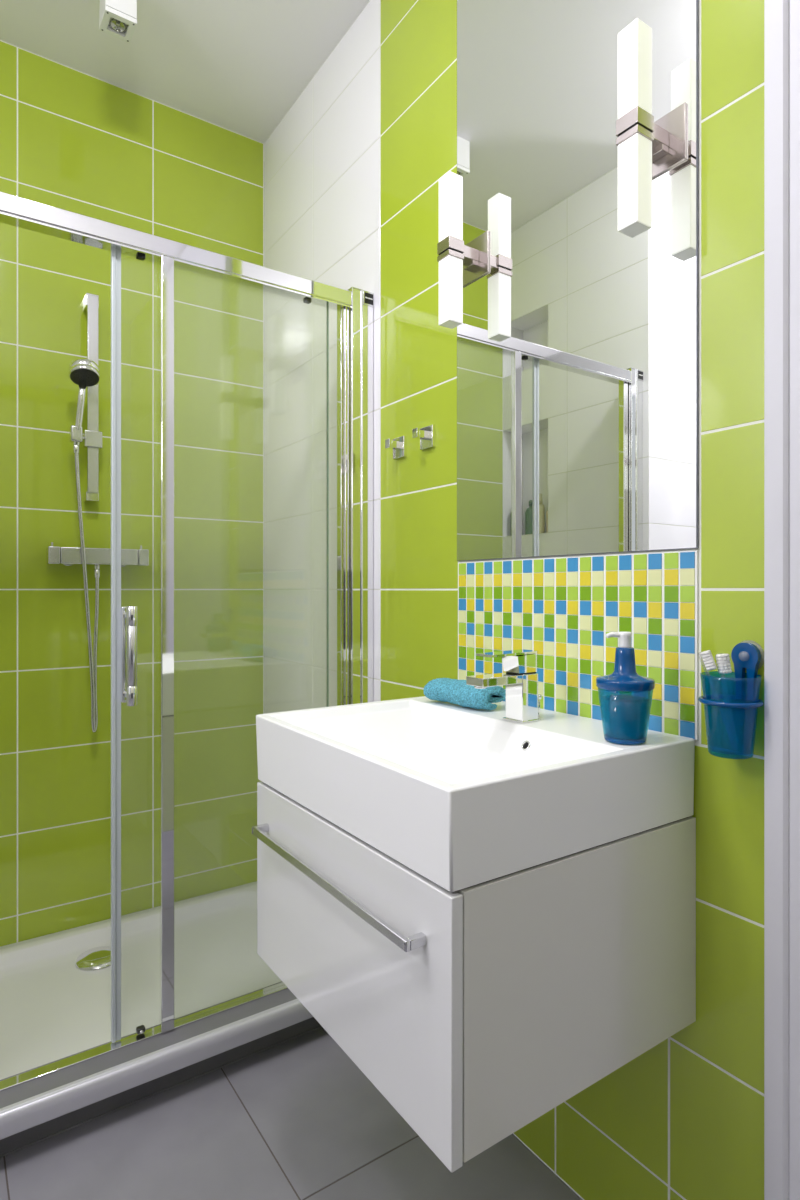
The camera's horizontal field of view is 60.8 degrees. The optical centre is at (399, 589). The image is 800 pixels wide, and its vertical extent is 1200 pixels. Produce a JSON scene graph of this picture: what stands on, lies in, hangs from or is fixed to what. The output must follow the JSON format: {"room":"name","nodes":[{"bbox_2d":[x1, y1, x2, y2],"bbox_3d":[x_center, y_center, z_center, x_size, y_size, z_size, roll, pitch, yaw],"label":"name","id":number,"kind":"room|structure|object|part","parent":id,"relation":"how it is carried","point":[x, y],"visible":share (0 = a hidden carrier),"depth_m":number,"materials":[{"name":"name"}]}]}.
{"room":"bathroom","nodes":[
{"label":"bathroom","id":0,"kind":"room"},
{"bbox_2d":[0,40,263,946],"bbox_3d":[-1.064,-0.254,2.168,1.345,2.822,0.001,0,0,-34],"label":"wall","id":1,"kind":"structure","parent":0,"point":[72,140],"depth_m":2.27,"materials":[{"name":"green tile"}]},
{"bbox_2d":[69,293,101,502],"bbox_3d":[-0.992,-0.608,2.145,0.098,0.654,0.118,0,0,-34],"label":"slide rail","id":2,"kind":"object","parent":1,"relation":"attached to","point":[91,438],"visible":0.98,"depth_m":2.15,"materials":[{"name":"silver metal"}]},
{"bbox_2d":[69,358,99,732],"bbox_3d":[-0.970,-0.121,2.098,0.088,1.144,0.153,0,0,-24],"label":"shower","id":3,"kind":"object","parent":2,"relation":"attached to","point":[83,372],"visible":1,"depth_m":2.10,"materials":[{"name":"silver metal"}]},
{"bbox_3d":[-0.979,-0.542,2.085,0.050,0.205,0.022,0,0,24],"label":"handle","id":4,"kind":"part","parent":3,"relation":"part of","materials":[{"name":"silver metal"}]},
{"bbox_2d":[46,542,148,568],"bbox_3d":[-0.967,-0.105,2.185,0.296,0.080,0.079,0,0,-34],"label":"shower mixer","id":5,"kind":"object","parent":1,"relation":"attached to","point":[67,556],"visible":0.85,"depth_m":2.15,"materials":[{"name":"silver metal"}]},
{"bbox_3d":[-1.067,-0.112,2.099,0.033,0.067,0.048,0,0,-34],"label":"knob","id":6,"kind":"part","parent":5,"relation":"part of","materials":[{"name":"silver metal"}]},
{"bbox_3d":[-0.850,-0.112,2.247,0.033,0.067,0.048,0,0,-34],"label":"knob","id":7,"kind":"part","parent":5,"relation":"part of","materials":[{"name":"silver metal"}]},
{"bbox_2d":[0,0,369,142],"bbox_3d":[-0.598,-1.715,0.313,2.965,0.100,3.790,0,0,-34],"label":"ceiling","id":8,"kind":"structure","parent":0,"point":[237,66],"depth_m":2.09,"materials":[{"name":"white paint"}]},
{"bbox_2d":[99,0,136,43],"bbox_3d":[-0.777,-1.606,1.879,0.081,0.117,0.082,0,0,-34],"label":"ceiling spotlight","id":9,"kind":"object","parent":8,"relation":"attached to","point":[117,18],"visible":1,"depth_m":1.86,"materials":[{"name":"white metal"}]},
{"bbox_2d":[0,1027,581,1199],"bbox_3d":[-0.577,1.157,0.327,2.615,0.001,3.590,0,0,-34],"label":"floor","id":10,"kind":"structure","parent":0,"point":[296,1118],"depth_m":1.40,"materials":[{"name":"grey tile"}]},
{"bbox_2d":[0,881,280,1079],"bbox_3d":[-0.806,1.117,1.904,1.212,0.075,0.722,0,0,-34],"label":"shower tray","id":11,"kind":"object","parent":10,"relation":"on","point":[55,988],"visible":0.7,"depth_m":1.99,"materials":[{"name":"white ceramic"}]},
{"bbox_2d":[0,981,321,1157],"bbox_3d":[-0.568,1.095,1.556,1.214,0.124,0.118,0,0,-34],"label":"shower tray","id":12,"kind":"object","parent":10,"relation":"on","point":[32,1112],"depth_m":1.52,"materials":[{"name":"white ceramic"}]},
{"bbox_2d":[0,192,373,1091],"bbox_3d":[-0.577,0.103,1.569,1.213,1.864,0.075,0,0,-34],"label":"shower door frame","id":13,"kind":"structure","parent":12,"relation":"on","point":[354,306],"depth_m":1.59,"materials":[{"name":"silver metal"}]},
{"bbox_3d":[-0.610,0.148,1.538,0.024,0.222,0.061,0,0,-34],"label":"handle","id":14,"kind":"part","parent":13,"relation":"part of","materials":[{"name":"silver metal"}]},
{"bbox_3d":[-0.587,-0.795,1.583,1.074,0.044,0.042,0,0,-34],"label":"rail","id":15,"kind":"part","parent":13,"relation":"part of","materials":[{"name":"silver metal"}]},
{"bbox_3d":[-0.113,0.104,1.902,0.070,1.862,0.044,0,0,-34],"label":"wall post","id":16,"kind":"part","parent":13,"relation":"part of","materials":[{"name":"silver metal"}]},
{"bbox_2d":[264,0,763,1199],"bbox_3d":[0.502,-0.254,1.063,0.006,2.822,3.590,0,0,-34],"label":"wall","id":17,"kind":"structure","parent":0,"point":[353,170],"depth_m":1.37,"materials":[{"name":"green tile"}]},
{"bbox_2d":[385,436,406,459],"bbox_3d":[-0.015,-0.373,1.785,0.044,0.054,0.052,0,0,-34],"label":"robe hook","id":18,"kind":"object","parent":17,"relation":"attached to","point":[399,445],"visible":1,"depth_m":1.78,"materials":[{"name":"silver metal"}]},
{"bbox_3d":[-0.001,-0.373,1.795,0.009,0.054,0.052,0,0,-34],"label":"wall plate","id":19,"kind":"part","parent":18,"relation":"part of","materials":[{"name":"silver metal"}]},
{"bbox_2d":[412,425,434,449],"bbox_3d":[0.054,-0.377,1.683,0.044,0.054,0.052,0,0,-34],"label":"robe hook","id":20,"kind":"object","parent":17,"relation":"attached to","point":[426,435],"visible":1,"depth_m":1.68,"materials":[{"name":"silver metal"}]},
{"bbox_3d":[0.068,-0.377,1.693,0.009,0.054,0.052,0,0,-34],"label":"wall plate","id":21,"kind":"part","parent":20,"relation":"part of","materials":[{"name":"silver metal"}]},
{"bbox_2d":[251,782,695,1172],"bbox_3d":[0.088,0.531,1.195,0.535,0.336,0.597,0,0,-34],"label":"vanity cabinet","id":22,"kind":"object","parent":17,"relation":"attached to","point":[477,1011],"visible":0.87,"depth_m":0.95,"materials":[{"name":"white"}]},
{"bbox_3d":[-0.120,0.441,1.054,0.032,0.014,0.498,0,0,-34],"label":"handle","id":23,"kind":"part","parent":22,"relation":"part of","materials":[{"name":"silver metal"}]},
{"bbox_3d":[-0.099,0.534,1.067,0.018,0.330,0.597,0,0,-34],"label":"drawer","id":24,"kind":"part","parent":22,"relation":"part of","materials":[{"name":"white paint"}]},
{"bbox_2d":[256,696,694,891],"bbox_3d":[0.099,0.301,1.202,0.503,0.124,0.598,0,0,-34],"label":"washbasin","id":25,"kind":"object","parent":22,"relation":"in","point":[461,797],"visible":0.97,"depth_m":1.02,"materials":[{"name":"white ceramic"}]},
{"bbox_2d":[423,678,505,709],"bbox_3d":[0.136,0.214,1.409,0.089,0.051,0.177,0,0,-40],"label":"hand towel","id":26,"kind":"object","parent":25,"relation":"on","point":[454,691],"visible":0.95,"depth_m":1.36,"materials":[{"name":"blue fabric"}]},
{"bbox_2d":[466,649,541,722],"bbox_3d":[0.193,0.176,1.234,0.154,0.127,0.051,0,0,-34],"label":"tap","id":27,"kind":"object","parent":25,"relation":"on","point":[520,678],"visible":1,"depth_m":1.23,"materials":[{"name":"silver metal"}]},
{"bbox_3d":[0.169,0.161,1.217,0.094,0.015,0.045,0,0,-34],"label":"spout","id":28,"kind":"part","parent":27,"relation":"part of","materials":[{"name":"silver metal"}]},
{"bbox_3d":[0.195,0.116,1.235,0.114,0.006,0.041,0,0,-34],"label":"lever plate","id":29,"kind":"part","parent":27,"relation":"part of","materials":[{"name":"silver metal"}]},
{"bbox_3d":[0.258,0.217,1.265,0.011,0.046,0.011,0,0,-34],"label":"pull rod","id":30,"kind":"part","parent":27,"relation":"part of","materials":[{"name":"silver metal"}]},
{"bbox_2d":[596,632,654,744],"bbox_3d":[0.356,0.153,1.078,0.088,0.172,0.088,0,0,-34],"label":"soap dispenser","id":31,"kind":"object","parent":25,"relation":"on","point":[625,717],"visible":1,"depth_m":1.06,"materials":[{"name":"blue plastic"}]},
{"bbox_2d":[598,688,652,744],"bbox_3d":[0.356,0.195,1.078,0.085,0.088,0.085,0,0,-34],"label":"bottle","id":32,"kind":"object","parent":31,"relation":"attached to","point":[625,717],"depth_m":1.05,"materials":[{"name":"blue plastic"}]},
{"bbox_2d":[457,0,698,560],"bbox_3d":[0.307,-0.805,1.347,0.006,1.476,0.608,0,0,-34],"label":"wall mirror","id":33,"kind":"object","parent":17,"relation":"attached to","point":[578,344],"visible":0.86,"depth_m":1.31,"materials":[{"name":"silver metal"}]},
{"bbox_2d":[437,171,488,328],"bbox_3d":[0.133,-0.745,1.515,0.093,0.323,0.092,0,0,-34],"label":"wall sconce","id":34,"kind":"object","parent":33,"relation":"attached to","point":[460,264],"visible":1,"depth_m":1.49,"materials":[{"name":"white glass"}]},
{"bbox_3d":[0.112,-0.835,1.501,0.039,0.142,0.039,0,0,-34],"label":"lamp shade","id":35,"kind":"part","parent":34,"relation":"part of","materials":[{"name":"white glass"}]},
{"bbox_3d":[0.112,-0.653,1.501,0.039,0.141,0.039,0,0,-34],"label":"lamp shade","id":36,"kind":"part","parent":34,"relation":"part of","materials":[{"name":"white glass"}]},
{"bbox_3d":[0.148,-0.741,1.525,0.048,0.036,0.033,0,0,-34],"label":"arm","id":37,"kind":"part","parent":34,"relation":"part of","materials":[{"name":"silver metal"}]},
{"bbox_2d":[616,18,686,237],"bbox_3d":[0.402,-0.745,1.120,0.093,0.323,0.092,0,0,-34],"label":"wall sconce","id":38,"kind":"object","parent":33,"relation":"attached to","point":[647,148],"visible":1,"depth_m":1.09,"materials":[{"name":"white glass"}]},
{"bbox_3d":[0.381,-0.835,1.106,0.039,0.142,0.039,0,0,-34],"label":"lamp shade","id":39,"kind":"part","parent":38,"relation":"part of","materials":[{"name":"white glass"}]},
{"bbox_3d":[0.381,-0.653,1.106,0.039,0.141,0.039,0,0,-34],"label":"lamp shade","id":40,"kind":"part","parent":38,"relation":"part of","materials":[{"name":"white glass"}]},
{"bbox_3d":[0.417,-0.741,1.130,0.048,0.036,0.033,0,0,-34],"label":"arm","id":41,"kind":"part","parent":38,"relation":"part of","materials":[{"name":"silver metal"}]},
{"bbox_3d":[0.308,0.089,1.347,0.005,0.306,0.607,0,0,-34],"label":"mosaic panel","id":42,"kind":"part","parent":17,"relation":"part of","materials":[{"name":"multicoloured tile"}]},
{"bbox_2d":[698,641,763,707],"bbox_3d":[0.488,0.122,1.006,0.088,0.092,0.087,0,0,-34],"label":"holder","id":43,"kind":"object","parent":17,"relation":"attached to","point":[744,655],"visible":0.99,"depth_m":1.02,"materials":[{"name":"blue plastic"}]},
{"bbox_2d":[700,671,761,758],"bbox_3d":[0.487,0.184,1.006,0.082,0.118,0.082,0,0,-34],"label":"tumbler","id":44,"kind":"object","parent":43,"relation":"in","point":[717,755],"visible":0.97,"depth_m":0.99,"materials":[{"name":"blue plastic"}]},
{"bbox_2d":[699,650,737,748],"bbox_3d":[0.472,0.164,1.012,0.054,0.147,0.016,0,0,30],"label":"toothbrush","id":45,"kind":"object","parent":44,"relation":"in","point":[707,657],"visible":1,"depth_m":1.01,"materials":[{"name":"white plastic"}]},
{"bbox_2d":[716,653,737,747],"bbox_3d":[0.486,0.166,1.015,0.029,0.142,0.020,0,0,-5],"label":"toothbrush","id":46,"kind":"object","parent":44,"relation":"in","point":[723,660],"visible":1,"depth_m":1.01,"materials":[{"name":"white plastic"}]},
{"bbox_3d":[0.519,0.122,1.023,0.008,0.085,0.041,0,0,-34],"label":"hook plate","id":47,"kind":"part","parent":43,"relation":"part of","materials":[{"name":"blue plastic"}]},
{"bbox_2d":[764,0,799,1199],"bbox_3d":[0.794,-0.251,0.611,0.031,2.815,0.916,0,0,-34],"label":"door frame","id":48,"kind":"structure","parent":17,"relation":"in","point":[781,17],"depth_m":0.96,"materials":[{"name":"white paint"}]}
]}

